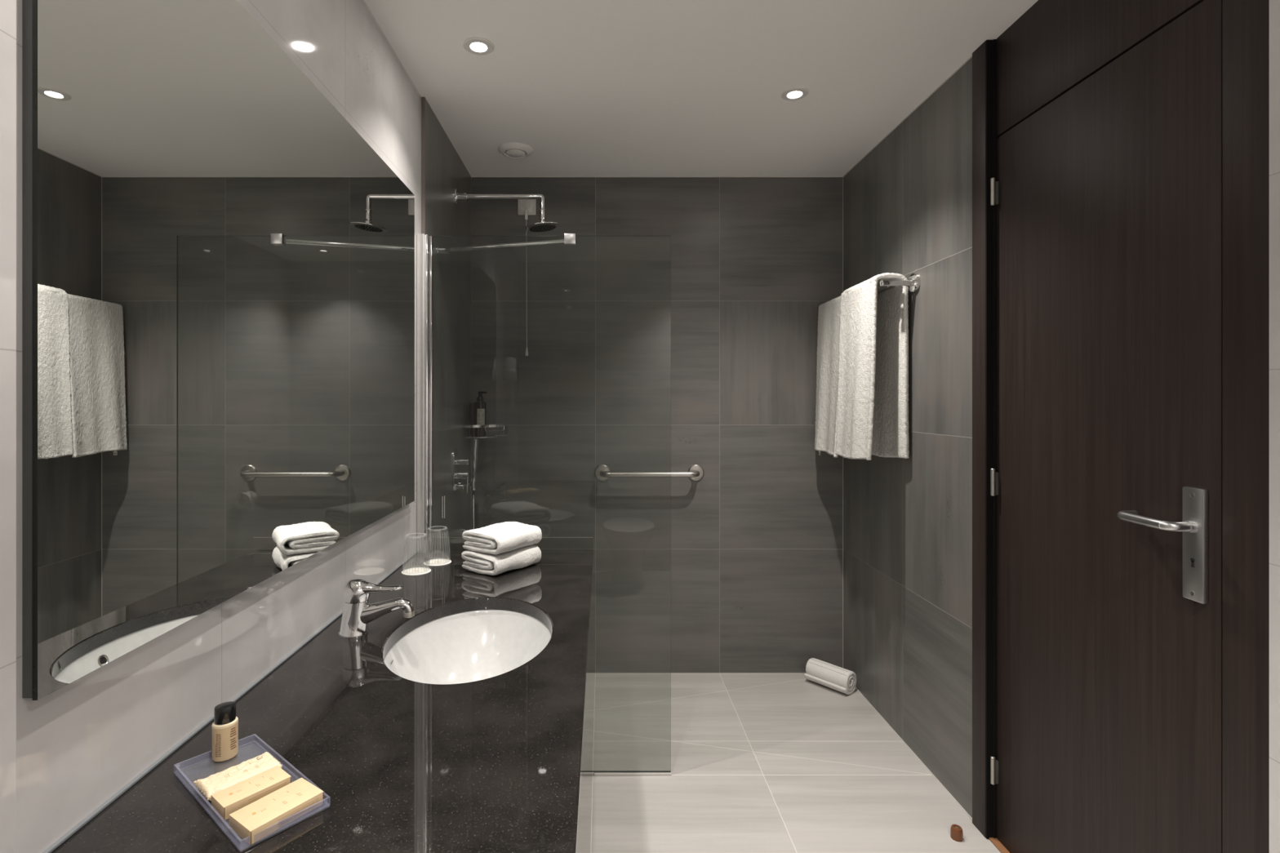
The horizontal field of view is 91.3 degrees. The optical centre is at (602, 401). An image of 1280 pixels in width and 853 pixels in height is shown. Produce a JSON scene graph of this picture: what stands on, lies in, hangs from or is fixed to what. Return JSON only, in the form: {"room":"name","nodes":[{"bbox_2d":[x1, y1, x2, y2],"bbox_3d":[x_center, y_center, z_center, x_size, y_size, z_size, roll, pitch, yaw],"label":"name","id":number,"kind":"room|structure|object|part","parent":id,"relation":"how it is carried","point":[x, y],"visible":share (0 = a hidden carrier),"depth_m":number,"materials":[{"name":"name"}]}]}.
{"room":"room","nodes":[
{"label":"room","id":0,"kind":"room"},
{"bbox_2d":[16,0,471,852],"bbox_3d":[-0.693,0.114,1.282,0.120,2.400,3.465,0,0,0],"label":"wall","id":1,"kind":"structure","parent":0,"point":[78,744],"depth_m":1.28,"materials":[{"name":"white stone"}]},
{"bbox_2d":[0,0,16,852],"bbox_3d":[-0.641,-0.286,0.240,0.007,1.600,0.880,0,0,0],"label":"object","id":2,"kind":"structure","parent":1,"relation":"attached to","point":[7,7],"depth_m":0.67,"materials":[{"name":"white stone"}]},
{"bbox_2d":[22,0,414,700],"bbox_3d":[-0.636,-0.179,1.389,0.018,1.022,1.392,0,0,0],"label":"wall mirror","id":3,"kind":"object","parent":1,"relation":"attached to","point":[218,267],"visible":1,"depth_m":0.94,"materials":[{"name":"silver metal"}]},
{"bbox_2d":[42,551,417,852],"bbox_3d":[-0.642,0.521,1.208,0.006,0.005,1.915,0,0,0],"label":"trim","id":4,"kind":"structure","parent":1,"relation":"attached to","point":[117,795],"depth_m":0.92,"materials":[{"name":"grey plastic"}]},
{"bbox_2d":[51,552,593,852],"bbox_3d":[-0.338,0.540,1.206,0.614,0.032,1.913,0,0,0],"label":"countertop","id":5,"kind":"structure","parent":1,"relation":"attached to","point":[399,764],"depth_m":0.94,"materials":[{"name":"black stone"}]},
{"bbox_2d":[337,578,414,637],"bbox_3d":[-0.511,0.464,1.414,0.170,0.120,0.058,0,0,0],"label":"faucet","id":6,"kind":"object","parent":5,"relation":"on","point":[357,611],"visible":1,"depth_m":1.40,"materials":[{"name":"silver metal"}]},
{"bbox_3d":[-0.507,0.425,1.414,0.110,0.032,0.042,0,0,0],"label":"lever","id":7,"kind":"part","parent":6,"relation":"part of","materials":[{"name":"silver metal"}]},
{"bbox_3d":[-0.494,0.478,1.414,0.134,0.065,0.039,0,0,0],"label":"spout","id":8,"kind":"part","parent":6,"relation":"part of","materials":[{"name":"silver metal"}]},
{"bbox_2d":[401,567,431,575],"bbox_3d":[-0.573,0.523,1.923,0.088,0.001,0.088,0,0,0],"label":"coaster","id":9,"kind":"object","parent":5,"relation":"on","point":[419,571],"visible":1,"depth_m":1.92,"materials":[{"name":"white"}]},
{"bbox_2d":[402,535,430,574],"bbox_3d":[-0.573,0.467,1.923,0.081,0.112,0.081,0,0,0],"label":"drinking glass","id":10,"kind":"object","parent":9,"relation":"on","point":[421,535],"visible":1,"depth_m":1.92,"materials":[{"name":"clear glass"}]},
{"bbox_2d":[423,558,451,565],"bbox_3d":[-0.536,0.523,2.031,0.088,0.001,0.088,0,0,0],"label":"coaster","id":11,"kind":"object","parent":5,"relation":"on","point":[439,562],"visible":0.96,"depth_m":2.03,"materials":[{"name":"white"}]},
{"bbox_2d":[424,528,450,564],"bbox_3d":[-0.536,0.467,2.031,0.081,0.112,0.081,0,0,-17],"label":"drinking glass","id":12,"kind":"object","parent":11,"relation":"on","point":[443,528],"visible":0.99,"depth_m":2.03,"materials":[{"name":"clear glass"}]},
{"bbox_2d":[383,608,551,684],"bbox_3d":[-0.295,0.639,1.414,0.412,0.164,0.562,0,0,0],"label":"basin","id":13,"kind":"object","parent":5,"relation":"in","point":[477,645],"visible":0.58,"depth_m":1.57,"materials":[{"name":"white ceramic"}]},
{"bbox_2d":[461,544,541,575],"bbox_3d":[-0.318,0.491,1.972,0.170,0.064,0.205,0,0,37],"label":"folded towel","id":14,"kind":"object","parent":5,"relation":"on","point":[478,562],"visible":0.83,"depth_m":1.91,"materials":[{"name":"white fabric"}]},
{"bbox_2d":[462,521,542,555],"bbox_3d":[-0.313,0.428,1.972,0.171,0.063,0.200,0,0,35],"label":"folded towel","id":15,"kind":"object","parent":14,"relation":"on","point":[495,539],"visible":1,"depth_m":1.92,"materials":[{"name":"white fabric"}]},
{"bbox_3d":[-0.477,0.517,0.841,0.239,0.013,0.107,0,0,40],"label":"tray","id":16,"kind":"object","parent":5,"relation":"on","visible":0},
{"bbox_2d":[211,701,238,761],"bbox_3d":[-0.552,0.483,0.914,0.030,0.075,0.034,0,0,42],"label":"lotion bottle","id":17,"kind":"object","parent":16,"relation":"in","point":[224,726],"visible":1,"depth_m":0.90,"materials":[{"name":"beige plastic"}]},
{"bbox_2d":[193,751,282,800],"bbox_3d":[-0.496,0.511,0.852,0.056,0.017,0.094,0,0,40],"label":"soap","id":18,"kind":"object","parent":16,"relation":"on","point":[211,784],"visible":0.8,"depth_m":0.84,"materials":[{"name":"paper"}]},
{"bbox_2d":[211,765,291,820],"bbox_3d":[-0.459,0.512,0.818,0.040,0.017,0.083,0,0,38],"label":"carton","id":19,"kind":"object","parent":16,"relation":"in","point":[233,798],"visible":0.96,"depth_m":0.81,"materials":[{"name":"brown cardboard"}]},
{"bbox_2d":[248,782,286,804],"bbox_3d":[-0.436,0.512,0.815,0.001,0.008,0.047,0,0,39],"label":"print","id":20,"kind":"object","parent":19,"relation":"on","point":[286,782],"depth_m":0.81},
{"bbox_2d":[229,777,323,844],"bbox_3d":[-0.407,0.512,0.784,0.053,0.017,0.092,0,0,35],"label":"carton","id":21,"kind":"object","parent":16,"relation":"on","point":[255,821],"visible":1,"depth_m":0.77,"materials":[{"name":"brown cardboard"}]},
{"bbox_2d":[277,798,318,826],"bbox_3d":[-0.379,0.512,0.779,0.001,0.007,0.052,0,0,35],"label":"print","id":22,"kind":"object","parent":21,"relation":"on","point":[317,798],"depth_m":0.78},
{"bbox_2d":[421,97,425,234],"bbox_3d":[-0.638,0.114,2.226,0.012,2.400,0.004,0,0,0],"label":"trim","id":23,"kind":"structure","parent":1,"relation":"attached to","point":[423,99],"depth_m":2.22,"materials":[{"name":"metal"}]},
{"bbox_2d":[451,448,469,493],"bbox_3d":[-0.602,0.296,2.668,0.062,0.191,0.084,0,0,0],"label":"shower mixer","id":24,"kind":"object","parent":1,"relation":"attached to","point":[455,475],"visible":1,"depth_m":2.65,"materials":[{"name":"silver metal"}]},
{"bbox_3d":[-0.628,0.294,2.668,0.009,0.188,0.084,0,0,0],"label":"plate","id":25,"kind":"part","parent":24,"relation":"part of","materials":[{"name":"silver metal"}]},
{"bbox_2d":[455,483,463,490],"bbox_3d":[-0.610,0.364,2.668,0.034,0.032,0.032,0,0,0],"label":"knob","id":26,"kind":"object","parent":24,"relation":"attached to","point":[457,486],"depth_m":2.66,"materials":[{"name":"silver metal"}]},
{"bbox_3d":[-0.598,0.316,2.668,0.054,0.041,0.041,0,0,0],"label":"knob","id":27,"kind":"part","parent":24,"relation":"part of","materials":[{"name":"silver metal"}]},
{"bbox_3d":[-0.598,0.258,2.668,0.054,0.036,0.036,0,0,0],"label":"knob","id":28,"kind":"part","parent":24,"relation":"part of","materials":[{"name":"silver metal"}]},
{"bbox_3d":[-0.576,0.353,2.665,0.010,0.076,0.014,0,0,0],"label":"lever","id":29,"kind":"part","parent":24,"relation":"part of","materials":[{"name":"silver metal"}]},
{"bbox_2d":[458,439,478,533],"bbox_3d":[-0.592,0.400,2.804,0.083,0.465,0.098,0,0,0],"label":"shower","id":30,"kind":"object","parent":1,"relation":"attached to","point":[473,485],"visible":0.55,"depth_m":2.77,"materials":[{"name":"silver metal"}]},
{"bbox_2d":[462,402,507,438],"bbox_3d":[-0.544,0.085,2.919,0.177,0.160,0.190,0,0,0],"label":"basket","id":31,"kind":"object","parent":1,"relation":"attached to","point":[505,425],"depth_m":2.93,"materials":[{"name":"silver metal"}]},
{"bbox_3d":[-0.608,0.083,2.965,0.034,0.156,0.064,0,0,0],"label":"bottle bracket","id":32,"kind":"part","parent":31,"relation":"part of","materials":[{"name":"silver metal"}]},
{"bbox_2d":[474,391,486,436],"bbox_3d":[-0.566,0.057,2.900,0.053,0.208,0.054,0,0,-24],"label":"pump bottle","id":33,"kind":"object","parent":31,"relation":"in","point":[480,405],"visible":0.98,"depth_m":2.88,"materials":[{"name":"black plastic"}]},
{"bbox_2d":[435,233,576,254],"bbox_3d":[-0.363,-0.572,2.296,0.584,0.041,0.042,0,0,21],"label":"support bar","id":34,"kind":"object","parent":1,"relation":"attached to","point":[570,239],"visible":1,"depth_m":2.28,"materials":[{"name":"silver metal"}]},
{"bbox_2d":[452,188,560,232],"bbox_3d":[-0.405,-0.820,2.669,0.456,0.178,0.157,0,0,0],"label":"shower","id":35,"kind":"object","parent":1,"relation":"attached to","point":[542,226],"visible":1,"depth_m":2.66,"materials":[{"name":"silver metal"}]},
{"bbox_3d":[-0.434,-0.844,2.669,0.377,0.085,0.021,0,0,0],"label":"arm","id":36,"kind":"part","parent":35,"relation":"part of","materials":[{"name":"silver metal"}]},
{"bbox_3d":[-0.255,-0.741,2.669,0.114,0.016,0.115,0,0,0],"label":"nozzle plate","id":37,"kind":"part","parent":35,"relation":"part of","materials":[{"name":"grey"}]},
{"bbox_2d":[471,177,842,672],"bbox_3d":[0.308,0.114,3.065,2.083,2.400,0.100,0,0,0],"label":"wall","id":38,"kind":"structure","parent":0,"point":[757,540],"depth_m":3.02,"materials":[{"name":"tile"}]},
{"bbox_2d":[517,199,536,355],"bbox_3d":[-0.363,-0.601,3.002,0.087,0.764,0.025,0,0,0],"label":"pull cord","id":39,"kind":"object","parent":38,"relation":"hanging from","point":[526,207],"visible":0.93,"depth_m":3.00,"materials":[{"name":"white plastic"}]},
{"bbox_3d":[-0.363,-0.564,2.997,0.005,0.625,0.003,0,0,0],"label":"cord","id":40,"kind":"part","parent":39,"relation":"part of","materials":[{"name":"white plastic"}]},
{"bbox_2d":[524,209,528,220],"bbox_3d":[-0.364,-0.897,2.998,0.014,0.048,0.015,0,0,0],"label":"switch","id":41,"kind":"object","parent":39,"relation":"attached to","point":[526,211],"depth_m":2.99,"materials":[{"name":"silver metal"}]},
{"bbox_3d":[-0.363,-0.941,3.010,0.087,0.083,0.009,0,0,0],"label":"wall plate","id":42,"kind":"part","parent":39,"relation":"part of","materials":[{"name":"white plastic"}]},
{"bbox_3d":[-0.363,-0.941,3.006,0.060,0.060,0.002,0,0,0],"label":"frame","id":43,"kind":"part","parent":39,"relation":"part of","materials":[{"name":"white plastic"}]},
{"bbox_2d":[594,464,704,480],"bbox_3d":[0.227,0.344,2.971,0.530,0.078,0.088,0,0,0],"label":"grab bar","id":44,"kind":"object","parent":38,"relation":"attached to","point":[695,472],"visible":1,"depth_m":2.93,"materials":[{"name":"silver metal"}]},
{"bbox_2d":[471,176,842,177],"bbox_3d":[0.266,-1.085,3.014,1.797,0.003,0.004,0,0,0],"label":"trim","id":45,"kind":"structure","parent":38,"relation":"attached to","point":[471,176],"depth_m":3.01,"materials":[{"name":"white plastic"}]},
{"bbox_2d":[586,672,805,673],"bbox_3d":[0.266,1.313,3.014,1.797,0.002,0.004,0,0,0],"label":"trim","id":46,"kind":"structure","parent":38,"relation":"attached to","point":[587,673],"depth_m":3.01,"materials":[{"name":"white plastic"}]},
{"bbox_2d":[842,177,843,667],"bbox_3d":[1.164,0.114,3.015,0.002,2.400,0.002,0,0,0],"label":"trim","id":47,"kind":"structure","parent":38,"relation":"attached to","point":[842,177],"depth_m":3.01,"materials":[{"name":"white plastic"}]},
{"bbox_2d":[364,0,1038,176],"bbox_3d":[0.302,-1.126,1.282,2.095,0.080,3.665,0,0,0],"label":"ceiling","id":48,"kind":"structure","parent":0,"point":[593,87],"depth_m":2.07,"materials":[{"name":"paint"}]},
{"bbox_2d":[462,36,493,55],"bbox_3d":[-0.377,-1.083,1.905,0.093,0.005,0.093,0,0,0],"label":"recessed light","id":49,"kind":"object","parent":48,"relation":"in","point":[478,46],"visible":1,"depth_m":1.90,"materials":[{"name":"white metal"}]},
{"bbox_2d":[497,142,533,158],"bbox_3d":[-0.373,-1.075,2.690,0.148,0.022,0.148,0,0,0],"label":"ceiling vent","id":50,"kind":"object","parent":48,"relation":"in","point":[512,150],"visible":1,"depth_m":2.66,"materials":[{"name":"grey plastic"}]},
{"bbox_2d":[781,86,808,100],"bbox_3d":[0.679,-1.083,2.200,0.093,0.005,0.093,0,0,0],"label":"recessed light","id":51,"kind":"object","parent":48,"relation":"in","point":[797,93],"visible":1,"depth_m":2.19,"materials":[{"name":"white metal"}]},
{"bbox_2d":[577,673,1000,852],"bbox_3d":[0.302,1.354,1.282,2.095,0.080,3.665,0,0,0],"label":"floor","id":52,"kind":"structure","parent":0,"point":[761,762],"depth_m":2.21,"materials":[{"name":"tile"}]},
{"bbox_2d":[417,233,671,775],"bbox_3d":[-0.201,0.365,2.187,0.887,1.897,0.042,0,0,0],"label":"screen","id":53,"kind":"object","parent":52,"relation":"on","point":[424,242],"visible":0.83,"depth_m":2.17,"materials":[{"name":"clear glass"}]},
{"bbox_2d":[804,657,857,694],"bbox_3d":[1.052,1.264,2.876,0.108,0.100,0.208,0,0,-40],"label":"rolled towel","id":54,"kind":"object","parent":52,"relation":"on","point":[836,677],"visible":1,"depth_m":2.84,"materials":[{"name":"white fabric"}]},
{"bbox_2d":[950,824,963,841],"bbox_3d":[1.067,1.297,1.878,0.033,0.034,0.033,0,0,0],"label":"door stop","id":55,"kind":"object","parent":52,"relation":"on","point":[956,831],"visible":1,"depth_m":1.87,"materials":[{"name":"brown rubber"}]},
{"bbox_2d":[843,0,1279,852],"bbox_3d":[1.214,0.114,1.282,0.101,2.400,3.465,0,0,0],"label":"wall","id":56,"kind":"structure","parent":0,"point":[908,202],"depth_m":2.21,"materials":[{"name":"tile"}]},
{"bbox_2d":[876,272,920,294],"bbox_3d":[1.099,-0.441,2.647,0.130,0.072,0.731,0,0,0],"label":"towel rail","id":57,"kind":"object","parent":56,"relation":"attached to","point":[913,282],"visible":0.56,"depth_m":2.31,"materials":[{"name":"silver metal"}]},
{"bbox_2d":[814,295,840,457],"bbox_3d":[1.065,-0.109,2.817,0.158,0.718,0.326,0,0,0],"label":"bath towel","id":58,"kind":"object","parent":57,"relation":"hanging from","point":[828,313],"visible":0.41,"depth_m":2.83,"materials":[{"name":"white fabric"}]},
{"bbox_2d":[835,272,909,460],"bbox_3d":[1.067,-0.124,2.493,0.175,0.716,0.319,0,0,0],"label":"bath towel","id":59,"kind":"object","parent":57,"relation":"hanging from","point":[873,413],"visible":0.98,"depth_m":2.44,"materials":[{"name":"white fabric"}]},
{"bbox_3d":[1.069,-0.435,2.659,0.018,0.017,0.666,0,0,0],"label":"rail","id":60,"kind":"part","parent":57,"relation":"part of","materials":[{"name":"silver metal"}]},
{"bbox_3d":[1.100,-0.435,2.659,0.018,0.017,0.666,0,0,0],"label":"rail","id":61,"kind":"part","parent":57,"relation":"part of","materials":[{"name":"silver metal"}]},
{"bbox_3d":[1.093,-0.439,2.318,0.118,0.022,0.022,0,0,0],"label":"arm","id":62,"kind":"part","parent":57,"relation":"part of","materials":[{"name":"silver metal"}]},
{"bbox_2d":[842,55,972,177],"bbox_3d":[1.163,-1.085,2.481,0.004,0.003,1.068,0,0,0],"label":"trim","id":63,"kind":"structure","parent":56,"relation":"attached to","point":[961,66],"depth_m":2.32,"materials":[{"name":"white plastic"}]},
{"bbox_2d":[855,687,972,819],"bbox_3d":[1.163,1.312,2.481,0.004,0.003,1.068,0,0,0],"label":"trim","id":64,"kind":"structure","parent":56,"relation":"attached to","point":[948,793],"depth_m":2.29,"materials":[{"name":"white plastic"}]},
{"bbox_2d":[972,0,1269,852],"bbox_3d":[1.189,0.114,1.517,0.152,2.400,0.858,0,0,0],"label":"door","id":65,"kind":"structure","parent":56,"relation":"in","point":[1121,148],"depth_m":1.42,"materials":[{"name":"brown wood"}]},
{"bbox_3d":[1.200,-0.940,1.528,0.040,0.293,0.677,0,0,0],"label":"transom panel","id":66,"kind":"part","parent":65,"relation":"part of","materials":[{"name":"brown wood"}]},
{"bbox_3d":[1.143,0.248,1.300,0.059,0.019,0.150,0,0,0],"label":"lever","id":67,"kind":"part","parent":65,"relation":"part of","materials":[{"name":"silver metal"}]},
{"bbox_3d":[1.175,0.283,1.236,0.011,0.224,0.046,0,0,0],"label":"handle","id":68,"kind":"part","parent":65,"relation":"part of","materials":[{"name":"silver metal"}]}
]}

